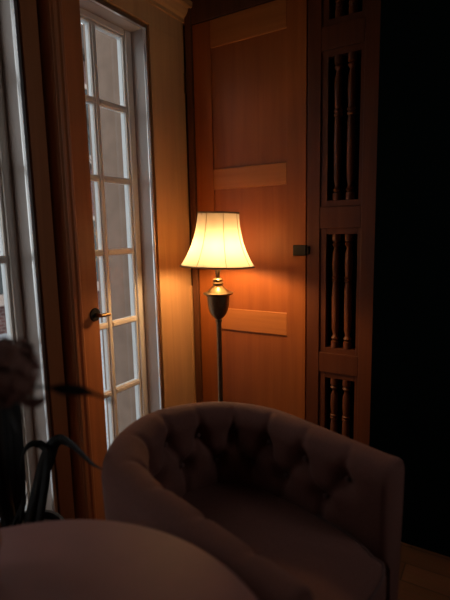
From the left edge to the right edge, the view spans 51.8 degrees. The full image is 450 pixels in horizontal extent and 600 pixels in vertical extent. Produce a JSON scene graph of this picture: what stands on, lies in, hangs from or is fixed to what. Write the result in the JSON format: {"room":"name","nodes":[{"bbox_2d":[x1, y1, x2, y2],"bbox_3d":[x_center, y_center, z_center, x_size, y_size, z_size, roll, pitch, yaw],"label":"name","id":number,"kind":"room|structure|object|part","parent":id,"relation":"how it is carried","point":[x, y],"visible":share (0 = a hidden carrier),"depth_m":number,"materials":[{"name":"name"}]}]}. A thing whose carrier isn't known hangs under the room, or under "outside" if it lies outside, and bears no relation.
{"room":"living room","nodes":[
{"label":"living room","id":0,"kind":"room"},
{"bbox_2d":[0,402,101,527],"bbox_3d":[-0.517,0.750,1.417,0.614,0.920,0.266,4,10,31],"label":"potted plant","id":1,"kind":"object","parent":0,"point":[13,495],"visible":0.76,"depth_m":1.51,"materials":[{"name":"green plant"}]},
{"bbox_3d":[-0.654,0.978,1.540,0.266,0.440,0.266,4,10,31],"label":"pot","id":2,"kind":"part","parent":1,"relation":"part of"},
{"bbox_2d":[0,318,108,450],"bbox_3d":[-6.231,0.755,6.761,13.840,0.180,18.000,4,10,31],"label":"ground","id":3,"kind":"structure","parent":0,"point":[5,334],"depth_m":4.98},
{"bbox_2d":[0,24,100,333],"bbox_3d":[-4.083,-2.719,8.725,3.450,6.020,11.900,4,10,31],"label":"brick house","id":4,"kind":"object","parent":3,"relation":"on","point":[3,329],"visible":0.02,"depth_m":8.33,"materials":[{"name":"red brick"}]},
{"bbox_3d":[-3.671,-0.604,6.793,0.010,1.150,0.940,4,10,31],"label":"pane","id":5,"kind":"part","parent":4,"relation":"part of","materials":[{"name":"glass"}]},
{"bbox_3d":[-2.649,-3.178,8.176,0.010,1.150,0.940,4,10,31],"label":"pane","id":6,"kind":"part","parent":4,"relation":"part of","materials":[{"name":"clear glass"}]},
{"bbox_3d":[-2.600,-0.884,8.518,0.010,1.150,0.940,4,10,31],"label":"pane","id":7,"kind":"part","parent":4,"relation":"part of","materials":[{"name":"glass"}]},
{"bbox_2d":[86,112,91,169],"bbox_3d":[-0.809,-0.984,5.620,2.055,3.367,2.355,-2,9,-5],"label":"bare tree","id":8,"kind":"object","parent":3,"relation":"on","point":[86,112],"visible":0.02,"depth_m":4.96,"materials":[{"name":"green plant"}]},
{"bbox_2d":[17,0,192,512],"bbox_3d":[-1.392,-0.138,1.127,0.160,2.800,4.420,4,10,31],"label":"wall","id":9,"kind":"structure","parent":0,"point":[102,0],"depth_m":2.17,"materials":[{"name":"beige paint"}]},
{"bbox_2d":[0,0,57,512],"bbox_3d":[-1.004,-0.076,1.762,0.188,2.479,0.565,4,10,31],"label":"window","id":10,"kind":"structure","parent":9,"relation":"in","point":[18,246],"depth_m":1.93,"materials":[{"name":"white paint"}]},
{"bbox_3d":[-1.046,-0.102,1.784,0.025,2.380,0.517,4,10,31],"label":"frame","id":11,"kind":"part","parent":10,"relation":"part of","materials":[{"name":"white paint"}]},
{"bbox_2d":[17,0,74,519],"bbox_3d":[-0.762,-0.119,1.994,0.014,2.480,0.078,4,10,31],"label":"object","id":12,"kind":"structure","parent":9,"relation":"attached to","point":[27,9],"depth_m":1.97,"materials":[{"name":"brown paint"}]},
{"bbox_2d":[36,0,110,519],"bbox_3d":[-0.636,-0.134,2.081,0.136,2.480,0.183,4,10,31],"label":"door","id":13,"kind":"structure","parent":9,"relation":"in","point":[59,21],"depth_m":2.03,"materials":[{"name":"brown wood"}]},
{"bbox_3d":[-0.652,-0.121,2.024,0.014,2.470,0.056,4,10,31],"label":"moulding","id":14,"kind":"part","parent":13,"relation":"part of","materials":[{"name":"brown wood"}]},
{"bbox_3d":[-0.600,0.068,2.140,0.006,0.062,0.062,4,10,31],"label":"handle","id":15,"kind":"part","parent":13,"relation":"part of","materials":[{"name":"black metal"}]},
{"bbox_3d":[-0.565,0.068,2.142,0.054,0.020,0.060,4,10,31],"label":"lever","id":16,"kind":"part","parent":13,"relation":"part of","materials":[{"name":"gold metal"}]},
{"bbox_2d":[79,0,162,446],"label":"window","id":17,"kind":"structure","parent":9,"relation":"in","point":[130,33],"depth_m":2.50,"materials":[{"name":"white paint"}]},
{"bbox_3d":[-0.644,-1.364,2.251,0.029,0.038,0.401,4,10,31],"label":"rail","id":18,"kind":"part","parent":17,"relation":"part of","materials":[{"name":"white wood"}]},
{"bbox_3d":[-0.641,-0.207,2.436,0.025,2.380,0.507,4,10,31],"label":"frame","id":19,"kind":"part","parent":17,"relation":"part of","materials":[{"name":"white paint"}]},
{"bbox_2d":[103,0,183,42],"bbox_3d":[-1.371,-1.252,0.862,0.018,0.120,4.300,4,10,31],"label":"trim","id":20,"kind":"structure","parent":9,"relation":"attached to","point":[143,11],"depth_m":2.43,"materials":[{"name":"brown wood"}]},
{"bbox_2d":[146,0,191,25],"bbox_3d":[-1.332,-1.402,0.831,0.100,0.215,4.330,4,10,31],"label":"trim","id":21,"kind":"structure","parent":9,"relation":"attached to","point":[178,9],"depth_m":2.55,"materials":[{"name":"brown wood"}]},
{"bbox_2d":[147,24,193,407],"bbox_3d":[-0.299,-0.239,2.736,0.018,2.480,0.303,4,10,31],"label":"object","id":22,"kind":"structure","parent":9,"relation":"attached to","point":[165,52],"depth_m":2.68,"materials":[{"name":"brown wood"}]},
{"bbox_2d":[190,286,195,402],"bbox_3d":[-0.202,0.439,2.965,0.026,1.066,0.032,4,10,31],"label":"trim","id":23,"kind":"structure","parent":9,"relation":"attached to","point":[191,287],"depth_m":2.93,"materials":[{"name":"brown wood"}]},
{"bbox_2d":[184,8,202,402],"bbox_3d":[-0.171,-0.424,2.872,0.073,2.800,0.135,4,10,31],"label":"trim","id":24,"kind":"structure","parent":9,"relation":"attached to","point":[187,19],"depth_m":2.76,"materials":[{"name":"brown wood"}]},
{"bbox_2d":[327,0,361,438],"bbox_3d":[0.931,-0.370,2.350,2.900,2.800,0.130,4,10,31],"label":"wall","id":25,"kind":"structure","parent":0,"point":[345,71],"depth_m":2.45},
{"bbox_2d":[190,0,273,24],"bbox_3d":[0.318,-1.657,2.374,1.132,0.236,0.120,4,10,31],"label":"trim","id":26,"kind":"structure","parent":25,"relation":"attached to","point":[201,10],"depth_m":2.54,"materials":[{"name":"brown wood"}]},
{"bbox_2d":[192,0,307,419],"bbox_3d":[0.146,-0.283,2.659,0.693,2.550,0.045,4,10,31],"label":"door","id":27,"kind":"structure","parent":25,"relation":"in","point":[250,65],"depth_m":2.58,"materials":[{"name":"brown wood"}]},
{"bbox_3d":[0.125,-1.472,2.479,0.462,0.145,0.045,4,10,31],"label":"rail","id":28,"kind":"part","parent":27,"relation":"part of","materials":[{"name":"brown wood"}]},
{"bbox_3d":[0.134,-1.074,2.538,0.462,0.660,0.025,4,10,31],"label":"panel","id":29,"kind":"part","parent":27,"relation":"part of","materials":[{"name":"brown wood"}]},
{"bbox_3d":[0.142,-0.690,2.595,0.462,0.116,0.045,4,10,31],"label":"rail","id":30,"kind":"part","parent":27,"relation":"part of","materials":[{"name":"brown wood"}]},
{"bbox_3d":[0.150,-0.288,2.655,0.462,0.697,0.025,4,10,31],"label":"panel","id":31,"kind":"part","parent":27,"relation":"part of","materials":[{"name":"brown wood"}]},
{"bbox_3d":[0.159,0.120,2.716,0.462,0.129,0.045,4,10,31],"label":"rail","id":32,"kind":"part","parent":27,"relation":"part of","materials":[{"name":"brown wood"}]},
{"bbox_3d":[0.167,0.468,2.768,0.462,0.573,0.025,4,10,31],"label":"panel","id":33,"kind":"part","parent":27,"relation":"part of","materials":[{"name":"brown wood"}]},
{"bbox_2d":[293,245,308,255],"bbox_3d":[0.405,-0.264,2.462,0.088,0.056,0.022,4,10,31],"label":"door latch","id":34,"kind":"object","parent":27,"relation":"attached to","point":[298,250],"depth_m":2.45,"materials":[{"name":"black metal"}]},
{"bbox_2d":[369,0,449,556],"bbox_3d":[1.383,-0.290,1.750,1.495,2.800,0.430,4,10,31],"label":"wall","id":35,"kind":"structure","parent":0,"point":[410,398],"depth_m":1.90,"materials":[{"name":"black paint"}]},
{"bbox_2d":[398,542,449,599],"bbox_3d":[-0.151,1.387,0.622,3.060,0.120,4.650,4,10,31],"label":"floor","id":36,"kind":"structure","parent":0,"point":[424,574],"depth_m":1.88,"materials":[{"name":"brown wood"}]},
{"bbox_2d":[0,519,257,599],"bbox_3d":[-0.314,0.924,0.630,0.856,0.799,0.856,4,10,31],"label":"round table","id":37,"kind":"object","parent":36,"relation":"on","point":[73,559],"visible":1,"depth_m":0.85,"materials":[{"name":"brown wood"}]},
{"bbox_3d":[-0.447,0.397,0.794,0.110,0.200,0.110,4,10,31],"label":"vase","id":38,"kind":"object","parent":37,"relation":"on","visible":0},
{"bbox_2d":[0,336,114,434],"bbox_3d":[-0.310,0.195,0.713,0.288,0.288,0.112,-1,8,-1],"label":"dried flower","id":39,"kind":"object","parent":38,"relation":"in","point":[17,376],"visible":1,"depth_m":0.69,"materials":[{"name":"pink plant"}]},
{"bbox_2d":[180,211,254,401],"bbox_3d":[-0.029,0.289,2.477,0.396,1.500,0.397,4,10,31],"label":"floor lamp","id":40,"kind":"object","parent":36,"relation":"on","point":[217,243],"visible":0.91,"depth_m":2.29,"materials":[{"name":"brown metal"}]},
{"bbox_3d":[-0.037,-0.312,2.388,0.388,0.272,0.388,6,10,31],"label":"lamp shade","id":41,"kind":"part","parent":40,"relation":"part of","materials":[{"name":"fabric"}]},
{"bbox_3d":[-0.039,-0.179,2.407,0.397,0.008,0.397,6,10,31],"label":"trim","id":42,"kind":"part","parent":40,"relation":"part of","materials":[{"name":"beige fabric"}]},
{"bbox_3d":[-0.034,-0.445,2.368,0.220,0.008,0.220,6,10,31],"label":"trim","id":43,"kind":"part","parent":40,"relation":"part of","materials":[{"name":"beige fabric"}]},
{"bbox_2d":[101,402,404,599],"bbox_3d":[0.055,0.797,1.347,0.795,0.825,0.700,7,12,44],"label":"armchair","id":44,"kind":"object","parent":36,"relation":"on","point":[296,508],"visible":0.82,"depth_m":1.34,"materials":[{"name":"brown fabric"}]},
{"bbox_2d":[180,483,385,599],"bbox_3d":[0.079,0.756,1.316,0.685,0.194,0.476,7,12,44],"label":"seat cushion","id":45,"kind":"object","parent":44,"relation":"on","point":[337,557],"depth_m":1.30,"materials":[{"name":"brown fabric"}]},
{"bbox_2d":[306,0,380,445],"bbox_3d":[0.632,-0.246,2.375,0.420,2.560,0.074,4,10,31],"label":"screen","id":46,"kind":"object","parent":36,"relation":"on","point":[356,32],"visible":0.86,"depth_m":2.33,"materials":[{"name":"brown wood"}]},
{"bbox_3d":[0.616,0.335,2.480,0.212,0.109,0.074,4,10,31],"label":"rail","id":47,"kind":"part","parent":46,"relation":"part of","materials":[{"name":"brown wood"}]},
{"bbox_3d":[0.619,0.694,2.526,0.212,0.619,0.041,4,10,31],"label":"grille frame","id":48,"kind":"part","parent":46,"relation":"part of","materials":[{"name":"brown wood"}]},
{"bbox_3d":[0.603,-0.043,2.416,0.212,0.660,0.041,4,10,31],"label":"grille frame","id":49,"kind":"part","parent":46,"relation":"part of","materials":[{"name":"brown wood"}]},
{"bbox_3d":[0.600,-0.423,2.367,0.212,0.110,0.074,4,10,31],"label":"rail","id":50,"kind":"part","parent":46,"relation":"part of","materials":[{"name":"brown wood"}]},
{"bbox_3d":[0.586,-0.847,2.296,0.212,0.753,0.041,4,10,31],"label":"grille frame","id":51,"kind":"part","parent":46,"relation":"part of","materials":[{"name":"brown wood"}]},
{"bbox_3d":[0.582,-1.274,2.240,0.212,0.110,0.074,4,10,31],"label":"rail","id":52,"kind":"part","parent":46,"relation":"part of","materials":[{"name":"brown wood"}]},
{"bbox_3d":[0.574,-1.410,2.212,0.212,0.171,0.041,4,10,31],"label":"grille frame","id":53,"kind":"part","parent":46,"relation":"part of","materials":[{"name":"brown wood"}]}
]}

